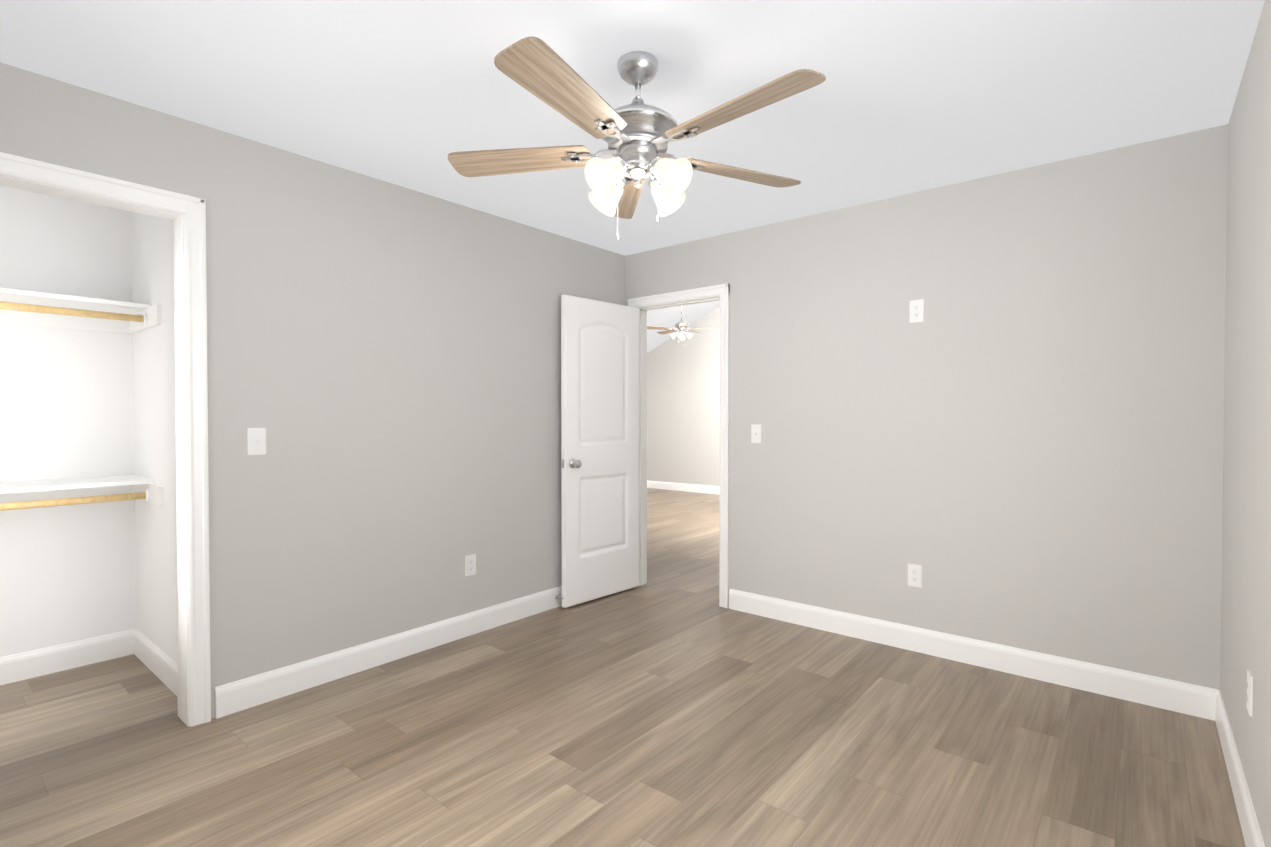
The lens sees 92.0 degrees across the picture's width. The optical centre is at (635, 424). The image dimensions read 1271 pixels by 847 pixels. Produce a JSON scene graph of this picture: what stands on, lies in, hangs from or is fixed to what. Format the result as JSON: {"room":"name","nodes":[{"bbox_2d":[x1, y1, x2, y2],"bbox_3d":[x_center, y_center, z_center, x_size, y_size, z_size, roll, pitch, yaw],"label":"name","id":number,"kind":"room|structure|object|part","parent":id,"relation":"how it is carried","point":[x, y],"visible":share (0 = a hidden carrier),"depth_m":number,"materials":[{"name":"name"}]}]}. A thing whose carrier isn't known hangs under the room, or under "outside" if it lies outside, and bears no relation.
{"room":"empty bedroom","nodes":[
{"label":"empty bedroom","id":0,"kind":"room"},
{"bbox_2d":[0,185,135,656],"bbox_3d":[-3.114,-0.005,2.761,0.120,2.440,1.565,1,1,40],"label":"wall","id":1,"kind":"structure","parent":0,"point":[67,573],"depth_m":3.03,"materials":[{"name":"white paint"}]},
{"bbox_2d":[0,631,123,685],"bbox_3d":[-3.101,1.152,2.690,0.014,0.128,1.445,1,1,40],"label":"baseboard","id":2,"kind":"structure","parent":1,"relation":"attached to","point":[44,661],"depth_m":3.01,"materials":[{"name":"white wood"}]},
{"bbox_2d":[131,212,177,663],"bbox_3d":[-2.215,-0.008,2.956,1.020,2.440,0.120,1,1,40],"label":"wall","id":3,"kind":"structure","parent":0,"point":[154,435],"depth_m":2.96,"materials":[{"name":"white paint"}]},
{"bbox_2d":[124,629,178,716],"bbox_3d":[-2.253,1.149,2.904,0.990,0.128,0.035,1,1,40],"label":"baseboard","id":4,"kind":"structure","parent":3,"relation":"attached to","point":[161,665],"depth_m":2.99,"materials":[{"name":"white wood"}]},
{"bbox_2d":[0,62,624,718],"bbox_3d":[-1.428,-0.009,3.014,0.120,2.440,4.100,1,1,40],"label":"wall","id":5,"kind":"structure","parent":0,"point":[384,364],"depth_m":2.97,"materials":[{"name":"beige paint"}]},
{"bbox_2d":[0,174,188,726],"bbox_3d":[-2.256,0.186,2.014,0.122,2.080,1.300,1,1,40],"label":"door frame","id":6,"kind":"structure","parent":5,"relation":"attached to","point":[177,218],"depth_m":2.48,"materials":[{"name":"white wood"}]},
{"bbox_2d":[0,152,210,726],"bbox_3d":[-2.256,0.159,2.013,0.160,2.135,1.410,1,1,40],"label":"trim","id":7,"kind":"structure","parent":5,"relation":"attached to","point":[192,209],"depth_m":2.47,"materials":[{"name":"white wood"}]},
{"bbox_2d":[247,428,265,454],"bbox_3d":[-1.636,0.072,2.655,0.018,0.117,0.072,1,1,40],"label":"light switch","id":8,"kind":"object","parent":5,"relation":"attached to","point":[256,440],"visible":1,"depth_m":2.65,"materials":[{"name":"white plastic"}]},
{"bbox_2d":[215,586,561,718],"bbox_3d":[-0.907,1.139,3.557,0.014,0.128,2.625,1,1,40],"label":"baseboard","id":9,"kind":"structure","parent":5,"relation":"attached to","point":[236,696],"depth_m":3.04,"materials":[{"name":"white wood"}]},
{"bbox_2d":[465,554,475,575],"bbox_3d":[-0.943,0.804,3.514,0.008,0.117,0.072,1,1,40],"label":"outlet","id":10,"kind":"object","parent":5,"relation":"attached to","point":[470,564],"visible":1,"depth_m":3.51,"materials":[{"name":"white plastic"}]},
{"bbox_2d":[0,488,1245,846],"bbox_3d":[0.000,1.211,5.030,7.140,0.060,9.240,1,1,40],"label":"floor","id":11,"kind":"structure","parent":0,"point":[670,704],"depth_m":2.31,"materials":[{"name":"brown wood"}]},
{"bbox_2d":[0,0,1264,255],"bbox_3d":[-0.580,-1.248,2.295,4.600,0.060,4.340,1,1,40],"label":"ceiling","id":12,"kind":"structure","parent":0,"point":[908,96],"depth_m":2.17,"materials":[{"name":"paint"}]},
{"bbox_2d":[448,37,825,240],"bbox_3d":[0.000,-0.917,2.111,1.286,0.596,1.229,0,1,-8],"label":"ceiling fan","id":13,"kind":"object","parent":12,"relation":"hanging from","point":[637,135],"visible":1,"depth_m":1.97,"materials":[{"name":"brown wood"}]},
{"bbox_3d":[-0.400,-0.917,2.131,0.502,0.006,0.142,0,-10,10],"label":"blade","id":14,"kind":"part","parent":13,"relation":"part of","materials":[{"name":"brown wood"}]},
{"bbox_3d":[-0.185,-0.911,1.695,0.142,0.006,0.502,-12,-5,27],"label":"blade","id":15,"kind":"part","parent":13,"relation":"part of","materials":[{"name":"brown wood"}]},
{"bbox_3d":[-0.052,-0.922,2.471,0.142,0.006,0.502,11,-1,-8],"label":"blade","id":16,"kind":"part","parent":13,"relation":"part of","materials":[{"name":"brown wood"}]},
{"bbox_3d":[0.379,-0.919,2.244,0.502,0.006,0.142,0,12,-26],"label":"blade","id":17,"kind":"part","parent":13,"relation":"part of","materials":[{"name":"brown wood"}]},
{"bbox_3d":[0.297,-0.912,1.765,0.142,0.006,0.502,-16,12,-43],"label":"blade","id":18,"kind":"part","parent":13,"relation":"part of","materials":[{"name":"brown wood"}]},
{"bbox_2d":[647,307,719,486],"bbox_3d":[2.509,-1.026,8.839,6.120,4.300,0.120,1,1,40],"label":"wall","id":19,"kind":"structure","parent":0,"point":[683,413],"depth_m":10.14,"materials":[{"name":"beige paint"}]},
{"bbox_2d":[647,480,719,494],"bbox_3d":[2.466,1.061,8.818,5.880,0.128,0.014,1,1,40],"label":"baseboard","id":20,"kind":"structure","parent":19,"relation":"attached to","point":[707,489],"depth_m":10.16,"materials":[{"name":"white wood"}]},
{"bbox_2d":[647,300,719,352],"bbox_3d":[0.965,-1.844,6.956,6.120,1.417,4.970,1,1,40],"label":"ceiling","id":21,"kind":"structure","parent":0,"point":[671,316],"depth_m":9.60,"materials":[{"name":"paint"}]},
{"bbox_2d":[647,306,718,345],"bbox_3d":[0.686,-1.533,8.590,0.983,0.861,1.029,0,1,20],"label":"ceiling fan","id":22,"kind":"object","parent":21,"relation":"hanging from","point":[681,325],"visible":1,"depth_m":8.56,"materials":[{"name":"silver metal"}]},
{"bbox_3d":[0.330,-1.340,8.512,0.402,0.005,0.114,0,-10,-16],"label":"blade","id":23,"kind":"part","parent":22,"relation":"part of","materials":[{"name":"brown wood"}]},
{"label":"blade","id":24,"kind":"part","parent":22,"relation":"part of","materials":[{"name":"brown wood"}]},
{"label":"blade","id":25,"kind":"part","parent":22,"relation":"part of","materials":[{"name":"beige wood"}]},
{"bbox_2d":[625,124,1227,689],"bbox_3d":[1.203,-0.017,3.578,3.460,2.440,0.120,1,1,40],"label":"wall","id":26,"kind":"structure","parent":0,"point":[1015,438],"depth_m":3.01,"materials":[{"name":"beige paint"}]},
{"bbox_2d":[628,283,729,607],"bbox_3d":[0.320,0.137,4.309,0.852,2.111,0.156,1,1,40],"label":"door frame","id":27,"kind":"structure","parent":26,"relation":"attached to","point":[722,291],"depth_m":4.06,"materials":[{"name":"white wood"}]},
{"bbox_2d":[561,294,639,607],"bbox_3d":[-0.218,0.171,4.214,0.153,2.022,0.724,1,1,44],"label":"bedroom door","id":28,"kind":"structure","parent":27,"relation":"attached to","point":[600,402],"depth_m":4.17,"materials":[{"name":"white paint"}]},
{"bbox_2d":[751,424,761,442],"bbox_3d":[0.758,0.057,3.857,0.072,0.117,0.018,1,1,40],"label":"light switch","id":29,"kind":"object","parent":26,"relation":"attached to","point":[756,433],"visible":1,"depth_m":3.86,"materials":[{"name":"white plastic"}]},
{"bbox_2d":[908,564,921,587],"bbox_3d":[1.490,0.805,3.271,0.072,0.117,0.008,1,1,40],"label":"outlet","id":30,"kind":"object","parent":26,"relation":"attached to","point":[914,575],"visible":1,"depth_m":3.27,"materials":[{"name":"white plastic"}]},
{"bbox_2d":[909,299,923,322],"bbox_3d":[1.490,-0.602,3.250,0.072,0.117,0.008,1,1,40],"label":"outlet","id":31,"kind":"object","parent":26,"relation":"attached to","point":[916,312],"visible":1,"depth_m":3.25,"materials":[{"name":"white plastic"}]},
{"bbox_2d":[729,589,1210,719],"bbox_3d":[1.492,1.144,3.270,2.280,0.128,0.014,1,1,40],"label":"baseboard","id":32,"kind":"structure","parent":26,"relation":"attached to","point":[1067,672],"depth_m":3.02,"materials":[{"name":"white wood"}]},
{"bbox_2d":[1220,0,1270,846],"bbox_3d":[1.148,0.023,0.888,0.120,2.440,4.100,1,1,40],"label":"wall","id":33,"kind":"structure","parent":0,"point":[1246,596],"depth_m":1.91,"materials":[{"name":"beige paint"}]},
{"bbox_2d":[1211,688,1264,846],"bbox_3d":[1.096,1.178,0.948,0.014,0.128,4.100,1,1,40],"label":"baseboard","id":34,"kind":"structure","parent":33,"relation":"attached to","point":[1252,835],"depth_m":1.99,"materials":[{"name":"white wood"}]},
{"bbox_2d":[1247,669,1252,716],"bbox_3d":[1.837,0.801,1.835,0.008,0.117,0.072,1,1,40],"label":"outlet","id":35,"kind":"object","parent":33,"relation":"attached to","point":[1249,692],"visible":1,"depth_m":1.81,"materials":[{"name":"white plastic"}]},
{"bbox_3d":[-2.713,0.001,2.352,1.020,2.440,1.445,1,1,40],"label":"liner","id":36,"kind":"object","parent":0,"visible":0},
{"bbox_2d":[0,288,161,333],"bbox_3d":[-2.890,-0.456,2.496,0.555,0.239,1.439,1,1,40],"label":"closet shelf","id":37,"kind":"object","parent":36,"relation":"attached to","point":[28,308],"visible":1,"depth_m":2.89,"materials":[{"name":"white wood"}]},
{"bbox_2d":[0,475,163,510],"bbox_3d":[-2.890,0.394,2.509,0.555,0.239,1.439,1,1,40],"label":"closet shelf","id":38,"kind":"object","parent":36,"relation":"attached to","point":[40,493],"visible":1,"depth_m":2.90,"materials":[{"name":"white wood"}]}
]}

